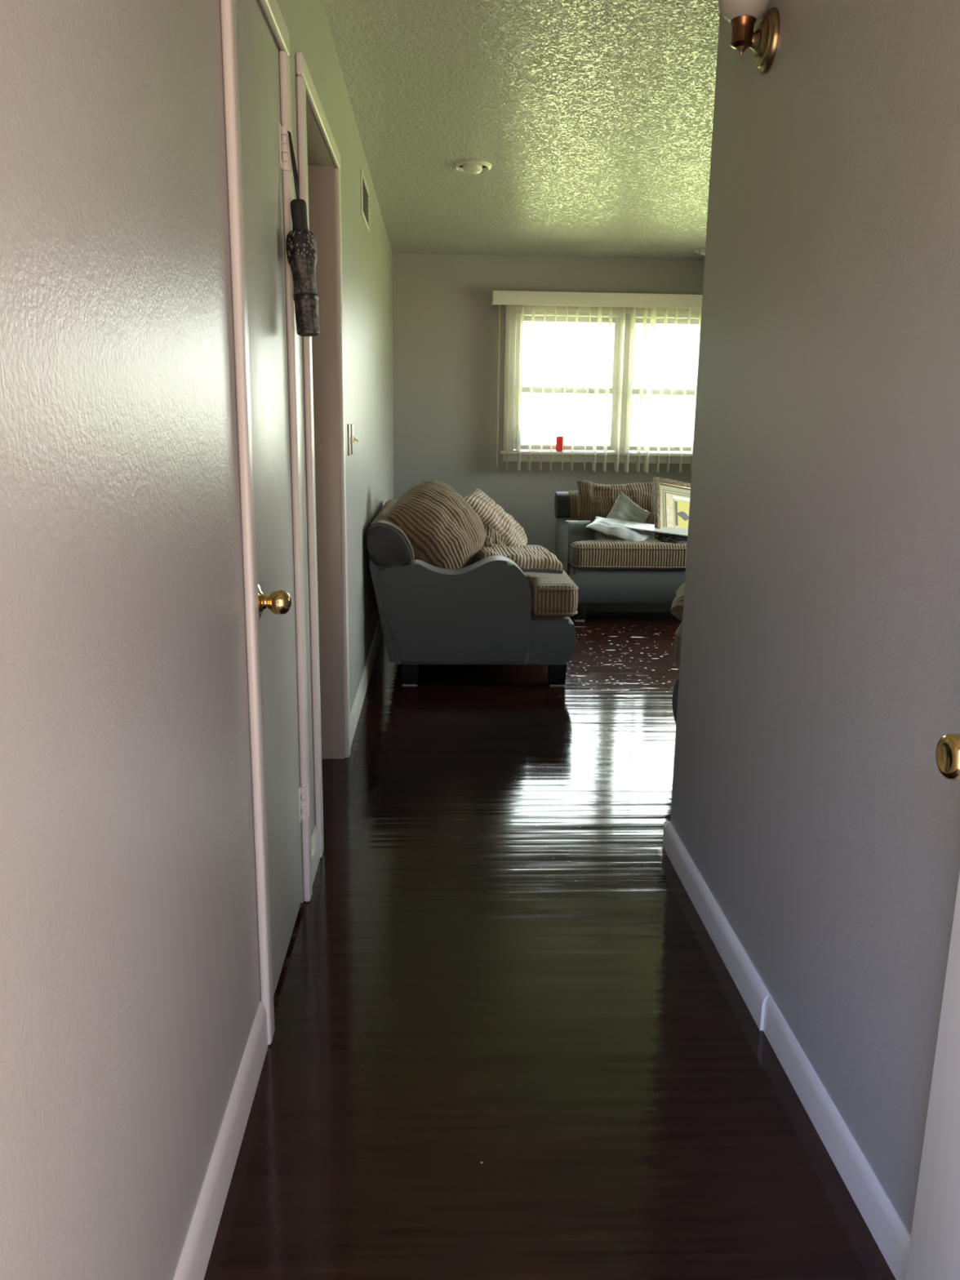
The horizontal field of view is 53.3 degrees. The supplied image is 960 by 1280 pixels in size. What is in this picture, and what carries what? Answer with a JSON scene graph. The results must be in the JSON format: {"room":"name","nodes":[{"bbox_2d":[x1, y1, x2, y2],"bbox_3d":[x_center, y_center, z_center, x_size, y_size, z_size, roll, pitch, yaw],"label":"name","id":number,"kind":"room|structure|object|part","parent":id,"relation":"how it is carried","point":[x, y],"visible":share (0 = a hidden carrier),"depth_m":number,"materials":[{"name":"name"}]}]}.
{"room":"home hallway","nodes":[
{"label":"home hallway","id":0,"kind":"room"},
{"bbox_2d":[0,0,393,1279],"bbox_3d":[-0.557,-0.835,3.708,0.090,2.469,7.400,0,13,-2],"label":"wall","id":1,"kind":"structure","parent":0,"point":[130,980],"depth_m":1.09,"materials":[{"name":"beige paint"}]},
{"bbox_2d":[173,1000,267,1279],"bbox_3d":[-0.404,0.954,1.148,0.012,0.105,1.612,0,13,-2],"label":"baseboard","id":2,"kind":"structure","parent":1,"relation":"attached to","point":[193,1264],"depth_m":1.56,"materials":[{"name":"white wood"}]},
{"bbox_2d":[220,0,312,1045],"bbox_3d":[-0.433,-0.262,2.036,0.018,2.087,0.654,0,13,-2],"label":"trim","id":3,"kind":"structure","parent":1,"relation":"attached to","point":[272,11],"depth_m":1.82,"materials":[{"name":"white wood"}]},
{"bbox_2d":[235,0,309,995],"bbox_3d":[-0.427,-0.245,2.045,0.103,2.007,0.552,0,13,-2],"label":"door","id":4,"kind":"structure","parent":1,"relation":"in","point":[265,145],"depth_m":2.03,"materials":[{"name":"grey paint"}]},
{"bbox_3d":[-0.402,-0.074,1.865,0.066,0.070,0.070,0,13,-2],"label":"knob","id":5,"kind":"part","parent":4,"relation":"part of","materials":[{"name":"gold metal"}]},
{"bbox_2d":[285,130,319,336],"bbox_3d":[-0.402,-0.911,2.142,0.078,0.442,0.076,0,13,-2],"label":"umbrella","id":6,"kind":"object","parent":4,"relation":"hanging from","point":[300,242],"visible":1,"depth_m":2.13,"materials":[{"name":"black fabric"}]},
{"bbox_3d":[-0.402,-0.940,2.132,0.039,0.077,0.036,0,13,-2],"label":"handle","id":7,"kind":"part","parent":6,"relation":"part of","materials":[{"name":"black plastic"}]},
{"bbox_2d":[311,825,319,884],"bbox_3d":[-0.468,0.610,2.675,0.012,0.105,0.209,0,13,-2],"label":"baseboard","id":8,"kind":"structure","parent":1,"relation":"attached to","point":[315,846],"depth_m":2.69,"materials":[{"name":"white wood"}]},
{"bbox_2d":[295,52,350,857],"bbox_3d":[-0.474,-0.497,3.002,0.018,2.122,0.913,0,13,-2],"label":"trim","id":9,"kind":"structure","parent":1,"relation":"attached to","point":[305,88],"depth_m":2.69,"materials":[{"name":"white wood"}]},
{"bbox_2d":[306,97,345,759],"bbox_3d":[-0.532,-0.480,3.006,0.102,2.085,0.815,0,13,-2],"label":"door","id":10,"kind":"structure","parent":1,"relation":"attached to","point":[321,167],"depth_m":3.37,"materials":[{"name":"beige paint"}]},
{"bbox_2d":[347,423,352,455],"bbox_3d":[-0.504,-0.781,3.732,0.018,0.120,0.076,0,13,-2],"label":"light switch","id":11,"kind":"object","parent":1,"relation":"attached to","point":[349,438],"visible":1,"depth_m":3.72,"materials":[{"name":"beige plastic"}]},
{"bbox_2d":[348,424,351,455],"bbox_3d":[-0.510,-0.781,3.732,0.006,0.116,0.072,0,13,-2],"label":"switch plate","id":12,"kind":"object","parent":11,"relation":"attached to","point":[349,426],"depth_m":3.72,"materials":[{"name":"beige plastic"}]},
{"bbox_2d":[350,423,358,454],"bbox_3d":[-0.505,-0.811,3.864,0.026,0.120,0.076,0,13,-2],"label":"light switch","id":13,"kind":"object","parent":1,"relation":"attached to","point":[353,439],"visible":0.97,"depth_m":3.85,"materials":[{"name":"beige plastic"}]},
{"bbox_2d":[351,424,354,453],"bbox_3d":[-0.515,-0.811,3.864,0.006,0.116,0.072,0,13,-2],"label":"switch plate","id":14,"kind":"object","parent":13,"relation":"attached to","point":[352,425],"depth_m":3.84,"materials":[{"name":"beige plastic"}]},
{"bbox_2d":[360,168,369,232],"bbox_3d":[-0.534,-2.035,4.444,0.008,0.190,0.430,0,13,-2],"label":"air vent","id":15,"kind":"object","parent":1,"relation":"in","point":[364,188],"visible":1,"depth_m":4.41,"materials":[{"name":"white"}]},
{"bbox_2d":[350,617,382,747],"bbox_3d":[-0.591,-0.053,5.622,0.012,0.105,4.007,0,13,-2],"label":"baseboard","id":16,"kind":"structure","parent":1,"relation":"attached to","point":[358,700],"depth_m":4.43,"materials":[{"name":"white wood"}]},
{"bbox_2d":[322,0,719,259],"bbox_3d":[0.835,-2.083,3.490,5.750,0.100,7.690,0,13,-2],"label":"ceiling","id":17,"kind":"structure","parent":0,"point":[593,120],"depth_m":3.92,"materials":[{"name":"grey paint"}]},
{"bbox_2d":[453,160,491,173],"bbox_3d":[-0.035,-2.282,4.635,0.185,0.038,0.185,0,13,-2],"label":"smoke detector","id":18,"kind":"object","parent":17,"relation":"in","point":[468,166],"visible":1,"depth_m":4.60,"materials":[{"name":"white plastic"}]},
{"bbox_2d":[693,247,705,255],"bbox_3d":[1.600,-2.731,6.736,0.185,0.038,0.185,0,13,-2],"label":"recessed light","id":19,"kind":"object","parent":17,"relation":"in","point":[701,251],"visible":0.36,"depth_m":6.71,"materials":[{"name":"white"}]},
{"bbox_2d":[392,253,704,554],"bbox_3d":[1.390,-1.653,7.478,4.296,2.469,0.150,0,13,-2],"label":"wall","id":20,"kind":"structure","parent":0,"point":[446,322],"depth_m":7.24,"materials":[{"name":"beige paint"}]},
{"bbox_2d":[499,304,699,463],"bbox_3d":[1.124,-1.960,7.365,1.936,1.170,0.212,0,13,-2],"label":"window","id":21,"kind":"structure","parent":20,"relation":"in","point":[682,313],"depth_m":7.35,"materials":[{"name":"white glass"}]},
{"bbox_2d":[513,423,522,450],"bbox_3d":[0.290,-1.564,7.369,0.068,0.212,0.062,9,15,34],"label":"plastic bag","id":22,"kind":"object","parent":21,"relation":"on","point":[517,424],"visible":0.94,"depth_m":7.38,"materials":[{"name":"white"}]},
{"bbox_2d":[555,435,564,451],"bbox_3d":[0.619,-1.517,7.394,0.066,0.118,0.066,0,13,-2],"label":"drink can","id":23,"kind":"object","parent":21,"relation":"on","point":[558,438],"visible":0.94,"depth_m":7.37,"materials":[{"name":"red metal"}]},
{"bbox_3d":[0.661,-1.713,7.428,0.802,0.463,0.030,0,13,-2],"label":"sash","id":24,"kind":"part","parent":21,"relation":"part of","materials":[{"name":"white glass"}]},
{"bbox_3d":[0.666,-2.191,7.352,0.802,0.553,0.030,0,13,-2],"label":"sash","id":25,"kind":"part","parent":21,"relation":"part of","materials":[{"name":"white glass"}]},
{"bbox_3d":[1.118,-1.453,7.464,1.936,0.024,0.182,0,13,-2],"label":"sill","id":26,"kind":"part","parent":21,"relation":"part of","materials":[{"name":"white wood"}]},
{"bbox_2d":[491,290,702,473],"bbox_3d":[1.133,-1.937,7.269,2.110,1.314,0.108,0,13,-2],"label":"vertical blind","id":27,"kind":"object","parent":21,"relation":"attached to","point":[600,300],"visible":0.8,"depth_m":7.23,"materials":[{"name":"white plastic"}]},
{"bbox_3d":[1.553,-1.709,7.467,0.852,0.463,0.030,0,13,-2],"label":"sash","id":28,"kind":"part","parent":21,"relation":"part of","materials":[{"name":"white glass"}]},
{"bbox_3d":[1.559,-2.187,7.390,0.852,0.553,0.030,0,13,-2],"label":"sash","id":29,"kind":"part","parent":21,"relation":"part of","materials":[{"name":"white glass"}]},
{"bbox_2d":[204,604,895,1279],"bbox_3d":[0.800,0.414,4.051,5.750,0.080,7.690,0,13,-2],"label":"floor","id":30,"kind":"structure","parent":0,"point":[510,1041],"depth_m":1.99,"materials":[{"name":"brown wood"}]},
{"bbox_2d":[366,499,578,685],"bbox_3d":[-0.064,-0.327,5.320,1.014,0.786,1.612,0,13,-2],"label":"sofa","id":31,"kind":"object","parent":30,"relation":"on","point":[488,611],"visible":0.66,"depth_m":4.55,"materials":[{"name":"grey fabric"}]},
{"bbox_3d":[-0.342,0.151,4.667,0.088,0.119,0.080,0,13,-2],"label":"leg","id":32,"kind":"part","parent":31,"relation":"part of","materials":[{"name":"black wood"}]},
{"bbox_2d":[385,480,485,569],"bbox_3d":[-0.221,-0.552,4.852,0.455,0.499,0.473,5,13,20],"label":"cushion","id":33,"kind":"object","parent":31,"relation":"on","point":[444,531],"visible":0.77,"depth_m":4.69,"materials":[{"name":"beige fabric"}]},
{"bbox_3d":[-0.131,-0.145,4.624,0.745,0.512,0.170,0,13,-2],"label":"arm","id":34,"kind":"part","parent":31,"relation":"part of","materials":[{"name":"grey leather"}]},
{"bbox_2d":[466,524,506,566],"bbox_3d":[0.012,-0.473,5.033,0.367,0.320,0.274,-3,13,-18],"label":"throw pillow","id":35,"kind":"object","parent":31,"relation":"on","point":[492,536],"visible":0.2,"depth_m":5.00,"materials":[{"name":"beige fabric"}]},
{"bbox_2d":[462,488,527,546],"bbox_3d":[0.072,-0.633,5.221,0.370,0.361,0.382,2,13,4],"label":"throw pillow","id":36,"kind":"object","parent":31,"relation":"on","point":[490,513],"visible":0.61,"depth_m":5.11,"materials":[{"name":"beige fabric"}]},
{"bbox_2d":[478,543,563,573],"bbox_3d":[0.193,-0.416,4.963,0.425,0.169,0.362,-1,13,-10],"label":"cushion","id":37,"kind":"object","parent":31,"relation":"on","point":[528,558],"visible":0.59,"depth_m":4.83,"materials":[{"name":"beige fabric"}]},
{"bbox_2d":[528,544,543,547],"bbox_3d":[0.022,-0.456,5.703,0.808,0.183,0.792,0,13,-2],"label":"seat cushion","id":38,"kind":"object","parent":31,"relation":"on","point":[534,545],"depth_m":5.97,"materials":[{"name":"beige fabric"}]},
{"bbox_2d":[523,571,577,617],"bbox_3d":[0.054,-0.281,4.927,0.808,0.183,0.792,0,13,-2],"label":"seat cushion","id":39,"kind":"object","parent":31,"relation":"on","point":[544,594],"depth_m":4.56,"materials":[{"name":"beige fabric"}]},
{"bbox_3d":[0.378,0.155,4.698,0.088,0.119,0.080,0,13,-2],"label":"leg","id":40,"kind":"part","parent":31,"relation":"part of","materials":[{"name":"black wood"}]},
{"bbox_2d":[554,490,687,621],"bbox_3d":[1.369,-0.604,6.643,1.612,0.786,1.014,0,13,-2],"label":"sofa","id":41,"kind":"object","parent":30,"relation":"on","point":[605,570],"visible":0.44,"depth_m":6.18,"materials":[{"name":"grey fabric"}]},
{"bbox_3d":[0.651,-0.603,6.712,0.170,0.512,0.745,0,13,-2],"label":"arm","id":42,"kind":"part","parent":41,"relation":"part of","materials":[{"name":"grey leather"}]},
{"bbox_3d":[0.653,-0.196,6.278,0.080,0.119,0.088,0,13,-2],"label":"leg","id":43,"kind":"part","parent":41,"relation":"part of","materials":[{"name":"black wood"}]},
{"bbox_2d":[577,480,654,531],"bbox_3d":[0.975,-0.943,6.779,0.612,0.360,0.220,0,13,-5],"label":"cushion","id":44,"kind":"object","parent":41,"relation":"on","point":[594,500],"visible":0.41,"depth_m":6.73,"materials":[{"name":"beige fabric"}]},
{"bbox_2d":[585,515,650,541],"bbox_3d":[0.929,-0.716,6.378,0.418,0.186,0.302,4,13,14],"label":"throw pillow","id":45,"kind":"object","parent":41,"relation":"on","point":[609,527],"visible":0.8,"depth_m":6.28,"materials":[{"name":"grey fabric"}]},
{"bbox_2d":[605,491,650,523],"bbox_3d":[1.000,-0.831,6.528,0.367,0.363,0.125,-1,13,-8],"label":"throw pillow","id":46,"kind":"object","parent":41,"relation":"on","point":[624,508],"visible":0.55,"depth_m":6.49,"materials":[{"name":"grey fabric"}]},
{"bbox_2d":[568,531,687,569],"bbox_3d":[0.977,-0.626,6.518,0.792,0.183,0.808,0,13,-2],"label":"seat cushion","id":47,"kind":"object","parent":41,"relation":"on","point":[593,550],"depth_m":6.13,"materials":[{"name":"beige fabric"}]},
{"bbox_2d":[653,476,690,538],"bbox_3d":[1.392,-0.853,6.505,0.561,0.508,0.180,-5,14,-26],"label":"framed picture","id":48,"kind":"object","parent":41,"relation":"on","point":[671,497],"visible":0.39,"depth_m":6.46,"materials":[{"name":"gold metal"}]},
{"bbox_2d":[666,493,689,528],"bbox_3d":[1.390,-0.853,6.509,0.308,0.263,0.001,5,-10,-28],"label":"print","id":49,"kind":"object","parent":48,"relation":"attached to","point":[677,504],"depth_m":6.49},
{"bbox_2d":[657,535,687,543],"bbox_3d":[1.233,-0.637,6.285,0.202,0.098,0.226,-7,15,-30],"label":"cloth","id":50,"kind":"object","parent":41,"relation":"on","point":[669,539],"visible":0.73,"depth_m":6.23,"materials":[{"name":"black fabric"}]},
{"bbox_2d":[675,535,687,543],"bbox_3d":[1.444,-0.642,6.380,0.384,0.138,0.332,1,13,3],"label":"throw pillow","id":51,"kind":"object","parent":41,"relation":"on","point":[680,536],"visible":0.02,"depth_m":6.36,"materials":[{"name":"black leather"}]},
{"bbox_2d":[619,520,688,536],"bbox_3d":[1.203,-0.740,6.374,0.560,0.100,0.169,1,13,3],"label":"board","id":52,"kind":"object","parent":51,"relation":"on","point":[632,525],"visible":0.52,"depth_m":6.35,"materials":[{"name":"white"}]},
{"bbox_2d":[671,621,682,723],"bbox_3d":[1.352,0.013,3.893,1.014,0.786,1.032,5,13,17],"label":"armchair","id":53,"kind":"object","parent":30,"relation":"on","point":[677,634],"visible":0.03,"depth_m":3.60,"materials":[{"name":"grey fabric"}]},
{"bbox_2d":[670,582,684,621],"bbox_3d":[0.948,-0.162,3.780,0.362,0.186,0.460,4,13,14],"label":"throw pillow","id":54,"kind":"object","parent":53,"relation":"on","point":[677,608],"visible":0.19,"depth_m":3.64,"materials":[{"name":"beige fabric"}]},
{"bbox_2d":[673,624,682,669],"bbox_3d":[1.179,0.015,3.677,0.808,0.183,0.502,5,13,17],"label":"seat cushion","id":55,"kind":"object","parent":53,"relation":"on","point":[677,634],"depth_m":3.58,"materials":[{"name":"beige fabric"}]},
{"bbox_2d":[670,0,959,1235],"bbox_3d":[2.140,-0.290,1.450,3.003,2.469,2.540,0,13,-2],"label":"wall","id":56,"kind":"structure","parent":0,"point":[819,683],"depth_m":1.67,"materials":[{"name":"grey paint"}]},
{"bbox_2d":[662,821,670,847],"bbox_3d":[2.063,0.593,2.955,3.019,0.085,0.012,0,13,-2],"label":"baseboard","id":57,"kind":"structure","parent":56,"relation":"attached to","point":[665,822],"depth_m":2.88,"materials":[{"name":"white wood"}]},
{"bbox_2d":[718,0,779,74],"bbox_3d":[0.559,-1.314,2.021,0.115,0.206,0.121,0,13,-2],"label":"wall lamp","id":58,"kind":"object","parent":56,"relation":"attached to","point":[742,15],"visible":1,"depth_m":2.00,"materials":[{"name":"gold metal"}]},
{"bbox_3d":[0.557,-1.361,2.010,0.110,0.109,0.110,0,13,-2],"label":"lamp shade","id":59,"kind":"part","parent":58,"relation":"part of","materials":[{"name":"white glass"}]},
{"bbox_3d":[0.575,-1.273,2.030,0.038,0.062,0.062,0,13,-2],"label":"arm","id":60,"kind":"part","parent":58,"relation":"part of","materials":[{"name":"gold metal"}]},
{"bbox_3d":[0.601,-1.273,2.031,0.030,0.121,0.121,0,13,-2],"label":"plate","id":61,"kind":"part","parent":58,"relation":"part of","materials":[{"name":"gold metal"}]},
{"bbox_2d":[663,822,911,1279],"bbox_3d":[0.615,0.866,1.647,0.016,0.085,2.540,0,13,-2],"label":"baseboard","id":62,"kind":"structure","parent":56,"relation":"attached to","point":[886,1226],"depth_m":1.81,"materials":[{"name":"white wood"}]},
{"bbox_3d":[0.897,-0.002,0.088,5.600,2.469,0.140,0,13,-2],"label":"wall","id":63,"kind":"structure","parent":0,"visible":0},
{"bbox_2d":[905,733,959,1279],"bbox_3d":[0.598,0.083,0.668,0.113,2.018,0.918,0,13,-2],"label":"door","id":64,"kind":"structure","parent":63,"relation":"in","point":[934,1252],"depth_m":1.21,"materials":[{"name":"white paint"}]},
{"bbox_3d":[0.556,0.132,1.081,0.065,0.066,0.066,0,13,-2],"label":"knob","id":65,"kind":"part","parent":64,"relation":"part of","materials":[{"name":"gold metal"}]}
]}

